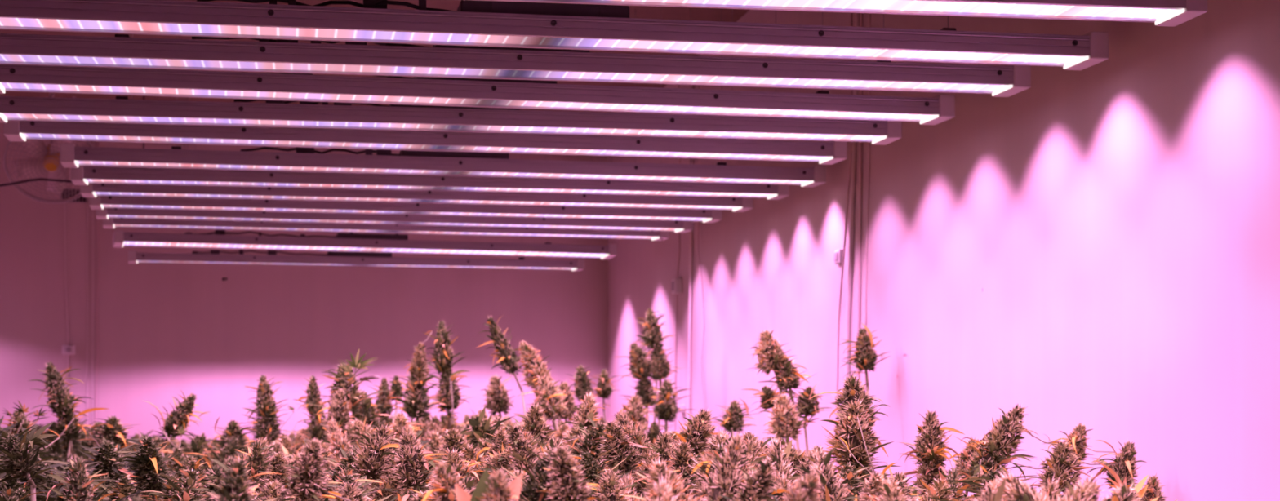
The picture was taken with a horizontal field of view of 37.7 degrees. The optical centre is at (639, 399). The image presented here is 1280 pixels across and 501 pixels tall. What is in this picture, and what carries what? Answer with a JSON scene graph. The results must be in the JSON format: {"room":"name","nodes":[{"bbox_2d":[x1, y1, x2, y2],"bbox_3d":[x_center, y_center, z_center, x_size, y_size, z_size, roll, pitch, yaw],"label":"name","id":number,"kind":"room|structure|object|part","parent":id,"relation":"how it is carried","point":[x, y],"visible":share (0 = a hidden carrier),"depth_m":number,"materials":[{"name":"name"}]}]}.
{"room":"indoor grow room","nodes":[
{"label":"indoor grow room","id":0,"kind":"room"},
{"bbox_2d":[0,122,608,444],"bbox_3d":[-2.669,0.160,8.670,5.416,2.880,0.150,0,0,-13],"label":"wall","id":1,"kind":"structure","parent":0,"point":[172,327],"depth_m":8.77,"materials":[{"name":"white paint"}]},
{"bbox_2d":[62,345,75,355],"bbox_3d":[-2.614,-0.229,8.580,0.056,0.044,0.046,0,0,-13],"label":"box","id":2,"kind":"object","parent":1,"relation":"attached to","point":[66,349],"visible":1,"depth_m":8.57,"materials":[{"name":"white plastic"}]},
{"bbox_2d":[86,143,88,425],"bbox_3d":[-2.541,0.011,8.618,0.008,2.579,0.005,0,0,-13],"label":"conduit pipe","id":3,"kind":"object","parent":1,"relation":"attached to","point":[87,144],"visible":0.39,"depth_m":8.62,"materials":[{"name":"white metal"}]},
{"bbox_2d":[92,141,93,424],"bbox_3d":[-2.517,0.011,8.623,0.009,2.579,0.006,0,0,-13],"label":"conduit pipe","id":4,"kind":"object","parent":1,"relation":"attached to","point":[92,141],"visible":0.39,"depth_m":8.62,"materials":[{"name":"white metal"}]},
{"bbox_2d":[106,142,107,419],"bbox_3d":[-2.454,0.160,8.641,0.004,2.880,0.002,0,0,-13],"label":"trim","id":5,"kind":"structure","parent":1,"relation":"attached to","point":[107,142],"depth_m":8.64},
{"bbox_2d":[293,146,293,431],"bbox_3d":[-1.630,0.160,8.827,0.004,2.880,0.002,0,0,-13],"label":"trim","id":6,"kind":"structure","parent":1,"relation":"attached to","point":[293,147],"depth_m":8.83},
{"bbox_2d":[462,235,462,422],"bbox_3d":[-0.852,0.160,9.003,0.004,2.880,0.002,0,0,-13],"label":"trim","id":7,"kind":"structure","parent":1,"relation":"attached to","point":[462,235],"depth_m":9.00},
{"bbox_2d":[0,0,749,113],"bbox_3d":[-1.458,-1.355,3.654,5.566,0.150,10.470,0,0,-13],"label":"ceiling","id":8,"kind":"structure","parent":0,"point":[722,15],"depth_m":6.54,"materials":[{"name":"white paint"}]},
{"bbox_2d":[3,93,93,203],"bbox_3d":[-2.323,-1.032,7.406,0.352,0.493,0.228,0,0,-1],"label":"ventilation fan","id":9,"kind":"object","parent":8,"relation":"hanging from","point":[47,157],"visible":0.67,"depth_m":7.41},
{"bbox_3d":[-2.412,-0.920,7.432,0.143,0.082,0.020,0,0,-3],"label":"blade","id":10,"kind":"part","parent":9,"relation":"part of","materials":[{"name":"plastic"}]},
{"bbox_3d":[-2.382,-1.010,7.376,0.103,0.135,0.034,0,35,-13],"label":"blade","id":11,"kind":"part","parent":9,"relation":"part of","materials":[{"name":"white plastic"}]},
{"bbox_3d":[-2.332,-0.961,7.439,0.059,0.059,0.122,0,35,-13],"label":"motor","id":12,"kind":"part","parent":9,"relation":"part of","materials":[{"name":"yellow plastic"}]},
{"bbox_3d":[-2.331,-0.885,7.478,0.076,0.132,0.034,0,35,-13],"label":"blade","id":13,"kind":"part","parent":9,"relation":"part of","materials":[{"name":"plastic"}]},
{"bbox_3d":[-2.269,-1.017,7.396,0.116,0.122,0.034,0,35,-13],"label":"blade","id":14,"kind":"part","parent":9,"relation":"part of","materials":[{"name":"plastic"}]},
{"bbox_2d":[64,167,68,388],"bbox_3d":[-2.630,0.011,8.598,0.020,2.579,0.006,0,0,-13],"label":"cord","id":15,"kind":"object","parent":8,"relation":"hanging from","point":[64,167],"visible":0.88,"depth_m":8.60,"materials":[{"name":"white plastic"}]},
{"bbox_2d":[0,95,144,186],"bbox_3d":[-2.308,-1.029,7.000,0.916,0.499,0.009,0,0,0],"label":"power cable","id":16,"kind":"object","parent":8,"relation":"hanging from","point":[39,179],"visible":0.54,"depth_m":7.00,"materials":[{"name":"black rubber"}]},
{"bbox_2d":[94,141,99,421],"bbox_3d":[-2.498,0.011,8.628,0.025,2.579,0.005,0,0,-13],"label":"cord","id":17,"kind":"object","parent":8,"relation":"hanging from","point":[97,141],"visible":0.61,"depth_m":8.63,"materials":[{"name":"plastic"}]},
{"bbox_2d":[128,249,584,271],"bbox_3d":[-1.232,-0.935,8.301,1.993,0.690,0.115,0,0,-14],"label":"light bar","id":18,"kind":"object","parent":8,"relation":"hanging from","point":[332,258],"visible":0.98,"depth_m":8.24,"materials":[{"name":"silver metal"}]},
{"bbox_2d":[112,143,617,259],"bbox_3d":[-1.057,-0.931,7.452,1.995,0.692,0.118,0,0,-19],"label":"light bar","id":19,"kind":"object","parent":8,"relation":"hanging from","point":[341,242],"visible":0.97,"depth_m":7.40,"materials":[{"name":"silver metal"}]},
{"bbox_2d":[102,217,668,240],"bbox_3d":[-0.870,-0.935,6.651,1.989,0.690,0.115,0,0,-15],"label":"light bar","id":20,"kind":"object","parent":8,"relation":"hanging from","point":[111,223],"visible":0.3,"depth_m":6.61,"materials":[{"name":"silver metal"}]},
{"bbox_2d":[95,208,693,233],"bbox_3d":[-0.794,-0.935,6.325,1.998,0.690,0.116,0,0,-15],"label":"light bar","id":21,"kind":"object","parent":8,"relation":"hanging from","point":[681,227],"visible":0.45,"depth_m":6.29,"materials":[{"name":"silver metal"}]},
{"bbox_2d":[88,8,722,222],"bbox_3d":[-0.715,-0.935,5.978,1.996,0.690,0.115,0,0,-13],"label":"light bar","id":22,"kind":"object","parent":8,"relation":"hanging from","point":[100,202],"visible":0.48,"depth_m":5.94,"materials":[{"name":"silver metal"}]},
{"bbox_2d":[80,6,753,212],"bbox_3d":[-0.636,-0.935,5.619,1.993,0.690,0.115,0,0,-12],"label":"light bar","id":23,"kind":"object","parent":8,"relation":"hanging from","point":[91,190],"visible":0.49,"depth_m":5.58,"materials":[{"name":"silver metal"}]},
{"bbox_2d":[3,34,847,164],"bbox_3d":[-0.466,-0.935,4.435,1.969,0.690,0.115,0,0,-12],"label":"light bar","id":24,"kind":"object","parent":8,"relation":"hanging from","point":[830,153],"visible":0.7,"depth_m":4.40,"materials":[{"name":"silver metal"}]},
{"bbox_2d":[70,0,789,199],"bbox_3d":[-0.560,-0.935,5.285,2.001,0.690,0.116,0,0,-11],"label":"light bar","id":25,"kind":"object","parent":8,"relation":"hanging from","point":[82,175],"visible":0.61,"depth_m":5.23,"materials":[{"name":"silver metal"}]},
{"bbox_2d":[59,142,826,187],"bbox_3d":[-0.479,-0.935,4.927,1.995,0.690,0.115,0,0,-13],"label":"light bar","id":26,"kind":"object","parent":8,"relation":"hanging from","point":[407,162],"visible":0.96,"depth_m":4.88,"materials":[{"name":"silver metal"}]},
{"bbox_2d":[0,10,902,144],"bbox_3d":[-0.397,-0.935,4.107,1.985,0.690,0.115,0,0,-10],"label":"light bar","id":27,"kind":"object","parent":8,"relation":"hanging from","point":[270,113],"visible":0.87,"depth_m":4.07,"materials":[{"name":"silver metal"}]},
{"bbox_2d":[0,11,955,124],"bbox_3d":[-0.301,-0.935,3.763,1.940,0.690,0.115,0,0,-12],"label":"light bar","id":28,"kind":"object","parent":8,"relation":"hanging from","point":[291,86],"visible":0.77,"depth_m":3.72,"materials":[{"name":"silver metal"}]},
{"bbox_2d":[0,13,1031,97],"bbox_3d":[-0.226,-0.935,3.430,1.940,0.690,0.115,0,0,-10],"label":"light bar","id":29,"kind":"object","parent":8,"relation":"hanging from","point":[119,51],"visible":0.85,"depth_m":3.40,"materials":[{"name":"silver metal"}]},
{"bbox_2d":[0,0,1108,70],"bbox_3d":[-0.152,-0.935,3.123,1.940,0.690,0.115,0,0,-11],"label":"light bar","id":30,"kind":"object","parent":8,"relation":"hanging from","point":[569,26],"visible":0.99,"depth_m":3.09,"materials":[{"name":"silver metal"}]},
{"bbox_2d":[674,84,679,431],"bbox_3d":[0.146,0.011,7.375,0.006,2.579,0.097,0,0,-10],"label":"cord","id":31,"kind":"object","parent":8,"relation":"hanging from","point":[678,85],"visible":0.38,"depth_m":7.38,"materials":[{"name":"plastic"}]},
{"bbox_2d":[697,53,705,409],"bbox_3d":[0.224,0.011,6.873,0.006,2.579,0.120,0,0,-10],"label":"cord","id":32,"kind":"object","parent":8,"relation":"hanging from","point":[698,234],"visible":0.58,"depth_m":6.86,"materials":[{"name":"plastic"}]},
{"bbox_2d":[471,0,1207,26],"bbox_3d":[-0.103,-0.935,2.761,1.940,0.690,0.115,0,0,-9],"label":"light bar","id":33,"kind":"object","parent":8,"relation":"hanging from","point":[1171,13],"visible":1,"depth_m":2.85,"materials":[{"name":"silver metal"}]},
{"bbox_2d":[835,13,852,471],"bbox_3d":[0.548,0.011,5.046,0.004,2.579,0.150,0,0,-10],"label":"cord","id":34,"kind":"object","parent":8,"relation":"hanging from","point":[851,13],"visible":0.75,"depth_m":5.05,"materials":[{"name":"white plastic"}]},
{"bbox_2d":[608,0,1279,500],"bbox_3d":[0.779,0.160,4.159,0.150,2.880,10.192,0,0,-10],"label":"wall","id":35,"kind":"structure","parent":0,"point":[1116,219],"depth_m":3.63,"materials":[{"name":"white paint"}]},
{"bbox_2d":[671,278,682,294],"bbox_3d":[0.142,-0.444,7.323,0.033,0.060,0.070,0,0,-10],"label":"box","id":36,"kind":"object","parent":35,"relation":"attached to","point":[677,283],"visible":1,"depth_m":7.29,"materials":[{"name":"white plastic"}]},
{"bbox_2d":[671,281,674,291],"bbox_3d":[0.128,-0.444,7.320,0.004,0.036,0.042,0,0,-10],"label":"switch","id":37,"kind":"object","parent":36,"relation":"attached to","point":[673,282],"depth_m":7.31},
{"bbox_2d":[675,404,684,412],"bbox_3d":[0.153,0.034,7.260,0.033,0.030,0.050,0,0,-10],"label":"box","id":38,"kind":"object","parent":35,"relation":"attached to","point":[682,406],"visible":0.39,"depth_m":7.24,"materials":[{"name":"white plastic"}]},
{"bbox_2d":[687,84,693,419],"bbox_3d":[0.191,0.011,7.091,0.014,2.579,0.086,0,0,-10],"label":"conduit pipe","id":39,"kind":"object","parent":35,"relation":"attached to","point":[691,252],"visible":0.42,"depth_m":7.09,"materials":[{"name":"white metal"}]},
{"bbox_2d":[834,248,843,264],"bbox_3d":[0.537,-0.388,5.081,0.015,0.038,0.050,0,0,-10],"label":"box","id":40,"kind":"object","parent":35,"relation":"attached to","point":[838,253],"visible":1,"depth_m":5.06,"materials":[{"name":"white plastic"}]},
{"bbox_2d":[834,252,838,261],"bbox_3d":[0.532,-0.388,5.080,0.004,0.023,0.030,0,0,-10],"label":"switch","id":41,"kind":"object","parent":40,"relation":"attached to","point":[836,254],"depth_m":5.07,"materials":[{"name":"white plastic"}]},
{"bbox_2d":[844,13,859,380],"bbox_3d":[0.560,0.011,4.952,0.012,2.579,0.112,0,0,-10],"label":"conduit pipe","id":42,"kind":"object","parent":35,"relation":"attached to","point":[857,15],"visible":0.57,"depth_m":4.96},
{"bbox_2d":[856,13,862,381],"bbox_3d":[0.572,0.011,4.896,0.010,2.579,0.048,0,0,-13],"label":"conduit pipe","id":43,"kind":"object","parent":35,"relation":"attached to","point":[860,14],"visible":0.4,"depth_m":4.88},
{"bbox_2d":[864,13,871,391],"bbox_3d":[0.586,0.011,4.829,0.006,2.579,0.048,0,0,-13],"label":"conduit pipe","id":44,"kind":"object","parent":35,"relation":"attached to","point":[869,13],"visible":0.43,"depth_m":4.83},
{"bbox_3d":[-1.458,1.675,3.653,5.566,0.150,10.470,0,0,-13],"label":"floor","id":45,"kind":"structure","parent":0,"visible":0},
{"bbox_2d":[1,360,173,474],"bbox_3d":[-1.397,0.751,4.528,0.584,1.698,0.938,0,0,-18],"label":"plant","id":46,"kind":"object","parent":45,"relation":"on","point":[60,402],"visible":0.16,"depth_m":4.58,"materials":[{"name":"green plant"}]},
{"bbox_3d":[-1.425,0.640,4.563,0.491,1.401,0.819,0,0,-13],"label":"stem","id":47,"kind":"part","parent":46,"relation":"part of","materials":[{"name":"green plant"}]},
{"bbox_2d":[0,430,175,500],"bbox_3d":[-0.906,0.803,3.078,0.639,1.594,0.810,0,0,-13],"label":"plant","id":48,"kind":"object","parent":45,"relation":"on","point":[110,462],"visible":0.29,"depth_m":3.02,"materials":[{"name":"green plant"}]},
{"bbox_2d":[9,419,169,457],"bbox_3d":[-1.971,0.831,6.327,0.782,1.538,1.220,0,0,-18],"label":"plant","id":49,"kind":"object","parent":45,"relation":"on","point":[93,433],"visible":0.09,"depth_m":6.19,"materials":[{"name":"green plant"}]},
{"bbox_2d":[34,413,153,449],"bbox_3d":[-2.334,0.828,7.449,0.891,1.544,1.287,0,0,-13],"label":"plant","id":50,"kind":"object","parent":45,"relation":"on","point":[136,436],"visible":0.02,"depth_m":7.66,"materials":[{"name":"green plant"}]},
{"bbox_2d":[0,400,208,500],"bbox_3d":[-1.145,0.800,3.778,0.587,1.600,0.878,0,0,-13],"label":"plant","id":51,"kind":"object","parent":45,"relation":"on","point":[184,464],"visible":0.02,"depth_m":3.60,"materials":[{"name":"green plant"}]},
{"bbox_3d":[-1.142,0.689,3.763,0.450,1.302,0.784,0,0,-13],"label":"stem","id":52,"kind":"part","parent":51,"relation":"part of","materials":[{"name":"green plant"}]},
{"bbox_2d":[32,431,191,462],"bbox_3d":[-1.605,0.830,5.408,0.677,1.540,1.054,0,0,-17],"label":"plant","id":53,"kind":"object","parent":45,"relation":"on","point":[65,446],"visible":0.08,"depth_m":5.45,"materials":[{"name":"green plant"}]},
{"bbox_2d":[0,422,260,500],"bbox_3d":[-0.721,0.813,2.456,0.427,1.574,0.702,0,0,-20],"label":"plant","id":54,"kind":"object","parent":45,"relation":"on","point":[20,460],"visible":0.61,"depth_m":2.31,"materials":[{"name":"green plant"}]},
{"bbox_3d":[-0.690,0.719,2.451,0.351,1.244,0.578,0,0,-34],"label":"stem","id":55,"kind":"part","parent":54,"relation":"part of","materials":[{"name":"green plant"}]},
{"bbox_2d":[0,437,401,500],"bbox_3d":[-0.372,0.817,1.829,0.544,1.565,0.997,0,0,-26],"label":"plant","id":56,"kind":"object","parent":45,"relation":"on","point":[233,487],"visible":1,"depth_m":1.86,"materials":[{"name":"green plant"}]},
{"bbox_3d":[-0.443,0.711,1.819,0.464,1.260,0.918,0,0,-13],"label":"stem","id":57,"kind":"part","parent":56,"relation":"part of","materials":[{"name":"green plant"}]},
{"bbox_2d":[133,430,324,448],"bbox_3d":[-1.654,0.854,7.561,0.817,1.491,1.322,0,0,-13],"label":"plant","id":58,"kind":"object","parent":45,"relation":"on","point":[291,435],"visible":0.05,"depth_m":7.17,"materials":[{"name":"green plant"}]},
{"bbox_2d":[166,425,368,455],"bbox_3d":[-1.299,0.841,6.506,0.884,1.519,1.155,0,0,-13],"label":"plant","id":59,"kind":"object","parent":45,"relation":"on","point":[182,440],"visible":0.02,"depth_m":6.33,"materials":[{"name":"green plant"}]},
{"bbox_2d":[164,375,421,466],"bbox_3d":[-1.028,0.762,5.565,0.817,1.676,1.008,0,0,-17],"label":"plant","id":60,"kind":"object","parent":45,"relation":"on","point":[385,399],"visible":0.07,"depth_m":5.20,"materials":[{"name":"green plant"}]},
{"bbox_3d":[-1.029,0.684,5.585,0.765,1.313,0.894,0,0,-13],"label":"stem","id":61,"kind":"part","parent":60,"relation":"part of","materials":[{"name":"green plant"}]},
{"bbox_2d":[139,331,448,500],"bbox_3d":[-0.806,0.706,4.632,0.805,1.788,1.000,0,0,-13],"label":"plant","id":62,"kind":"object","parent":45,"relation":"on","point":[362,407],"visible":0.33,"depth_m":4.78,"materials":[{"name":"green plant"}]},
{"bbox_3d":[-0.791,0.576,4.627,0.757,1.528,0.910,0,0,-13],"label":"stem","id":63,"kind":"part","parent":62,"relation":"part of","materials":[{"name":"green plant"}]},
{"bbox_2d":[205,388,506,484],"bbox_3d":[-0.588,0.784,3.892,0.684,1.631,0.783,0,0,-13],"label":"plant","id":64,"kind":"object","parent":45,"relation":"on","point":[337,420],"visible":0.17,"depth_m":3.79,"materials":[{"name":"green plant"}]},
{"bbox_2d":[227,391,606,500],"bbox_3d":[-0.390,0.791,3.227,0.730,1.618,0.713,0,0,-13],"label":"plant","id":65,"kind":"object","parent":45,"relation":"on","point":[257,458],"visible":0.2,"depth_m":3.21,"materials":[{"name":"green plant"}]},
{"bbox_2d":[367,415,470,429],"bbox_3d":[-0.968,0.829,7.697,0.829,1.543,1.306,0,0,-13],"label":"plant","id":66,"kind":"object","parent":45,"relation":"on","point":[434,417],"visible":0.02,"depth_m":7.75,"materials":[{"name":"green plant"}]},
{"bbox_2d":[370,413,552,439],"bbox_3d":[-0.643,0.817,6.575,0.774,1.565,1.178,0,0,-16],"label":"plant","id":67,"kind":"object","parent":45,"relation":"on","point":[421,420],"visible":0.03,"depth_m":6.34,"materials":[{"name":"green plant"}]},
{"bbox_2d":[250,407,676,500],"bbox_3d":[-0.262,0.804,2.604,0.649,1.592,0.760,0,0,-13],"label":"plant","id":68,"kind":"object","parent":45,"relation":"on","point":[374,460],"visible":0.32,"depth_m":2.48,"materials":[{"name":"green plant"}]},
{"bbox_2d":[422,320,617,436],"bbox_3d":[-0.332,0.689,5.616,0.727,1.822,0.959,0,0,-13],"label":"plant","id":69,"kind":"object","parent":45,"relation":"on","point":[442,356],"visible":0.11,"depth_m":5.20,"materials":[{"name":"green plant"}]},
{"bbox_2d":[449,315,653,447],"bbox_3d":[-0.190,0.686,4.745,0.698,1.827,0.964,0,0,-13],"label":"plant","id":70,"kind":"object","parent":45,"relation":"on","point":[557,402],"visible":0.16,"depth_m":4.68,"materials":[{"name":"green plant"}]},
{"bbox_3d":[-0.183,0.633,4.757,0.610,1.415,0.894,0,0,-13],"label":"stem","id":71,"kind":"part","parent":70,"relation":"part of","materials":[{"name":"green plant"}]},
{"bbox_2d":[493,413,614,433],"bbox_3d":[-0.334,0.830,7.889,0.693,1.540,1.278,0,0,-9],"label":"plant","id":72,"kind":"object","parent":45,"relation":"on","point":[602,418],"visible":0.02,"depth_m":7.47,"materials":[{"name":"green plant"}]},
{"bbox_2d":[504,413,703,455],"bbox_3d":[-0.012,0.811,3.992,0.648,1.578,0.766,0,0,-13],"label":"plant","id":73,"kind":"object","parent":45,"relation":"on","point":[522,420],"visible":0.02,"depth_m":4.08,"materials":[{"name":"green plant"}]},
{"bbox_2d":[549,307,680,436],"bbox_3d":[-0.100,0.639,6.791,0.514,1.922,1.005,0,0,-10],"label":"plant","id":74,"kind":"object","parent":45,"relation":"on","point":[642,368],"visible":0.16,"depth_m":6.48,"materials":[{"name":"green plant"}]},
{"bbox_3d":[-0.135,0.608,6.798,0.412,1.464,0.853,0,0,-13],"label":"stem","id":75,"kind":"part","parent":74,"relation":"part of","materials":[{"name":"green plant"}]},
{"bbox_2d":[568,416,808,480],"bbox_3d":[0.151,0.814,3.274,0.680,1.573,0.715,0,0,-43],"label":"plant","id":76,"kind":"object","parent":45,"relation":"on","point":[593,446],"visible":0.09,"depth_m":3.11,"materials":[{"name":"green plant"}]},
{"bbox_2d":[645,378,742,435],"bbox_3d":[0.139,0.765,5.866,0.438,1.669,0.982,0,0,-24],"label":"plant","id":77,"kind":"object","parent":45,"relation":"on","point":[664,409],"visible":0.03,"depth_m":5.99,"materials":[{"name":"green plant"}]},
{"bbox_2d":[408,418,1036,500],"bbox_3d":[-0.024,0.811,1.882,0.586,1.579,0.970,0,0,-13],"label":"plant","id":78,"kind":"object","parent":45,"relation":"on","point":[730,475],"visible":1,"depth_m":1.76,"materials":[{"name":"green plant"}]},
{"bbox_2d":[646,400,811,456],"bbox_3d":[0.198,0.799,4.934,0.567,1.601,0.830,0,0,-13],"label":"plant","id":79,"kind":"object","parent":45,"relation":"on","point":[734,415],"visible":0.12,"depth_m":4.59,"materials":[{"name":"green plant"}]},
{"bbox_2d":[740,324,926,497],"bbox_3d":[0.431,0.707,4.192,0.434,1.786,0.800,0,0,-8],"label":"plant","id":80,"kind":"object","parent":45,"relation":"on","point":[784,424],"visible":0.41,"depth_m":4.20,"materials":[{"name":"green plant"}]},
{"bbox_3d":[0.449,0.599,4.185,0.369,1.484,0.672,0,0,-13],"label":"stem","id":81,"kind":"part","parent":80,"relation":"part of","materials":[{"name":"green plant"}]},
{"bbox_2d":[631,372,1039,500],"bbox_3d":[0.226,0.779,2.707,0.577,1.642,0.629,0,0,-13],"label":"plant","id":82,"kind":"object","parent":45,"relation":"on","point":[855,416],"visible":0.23,"depth_m":2.69,"materials":[{"name":"green plant"}]},
{"bbox_3d":[0.238,0.675,2.682,0.468,1.331,0.536,0,0,-13],"label":"stem","id":83,"kind":"part","parent":82,"relation":"part of","materials":[{"name":"green plant"}]},
{"bbox_2d":[833,462,1177,500],"bbox_3d":[0.391,0.831,2.044,0.467,1.538,0.995,0,0,3],"label":"plant","id":84,"kind":"object","parent":45,"relation":"on","point":[948,488],"visible":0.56,"depth_m":1.85,"materials":[{"name":"green plant"}]},
{"bbox_2d":[898,404,1167,500],"bbox_3d":[0.598,0.802,2.803,0.423,1.597,0.727,0,0,7],"label":"plant","id":85,"kind":"object","parent":45,"relation":"on","point":[997,451],"visible":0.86,"depth_m":2.99,"materials":[{"name":"green plant"}]},
{"bbox_3d":[0.597,0.694,2.790,0.331,1.293,0.646,0,0,4],"label":"stem","id":86,"kind":"part","parent":85,"relation":"part of","materials":[{"name":"green plant"}]}
]}

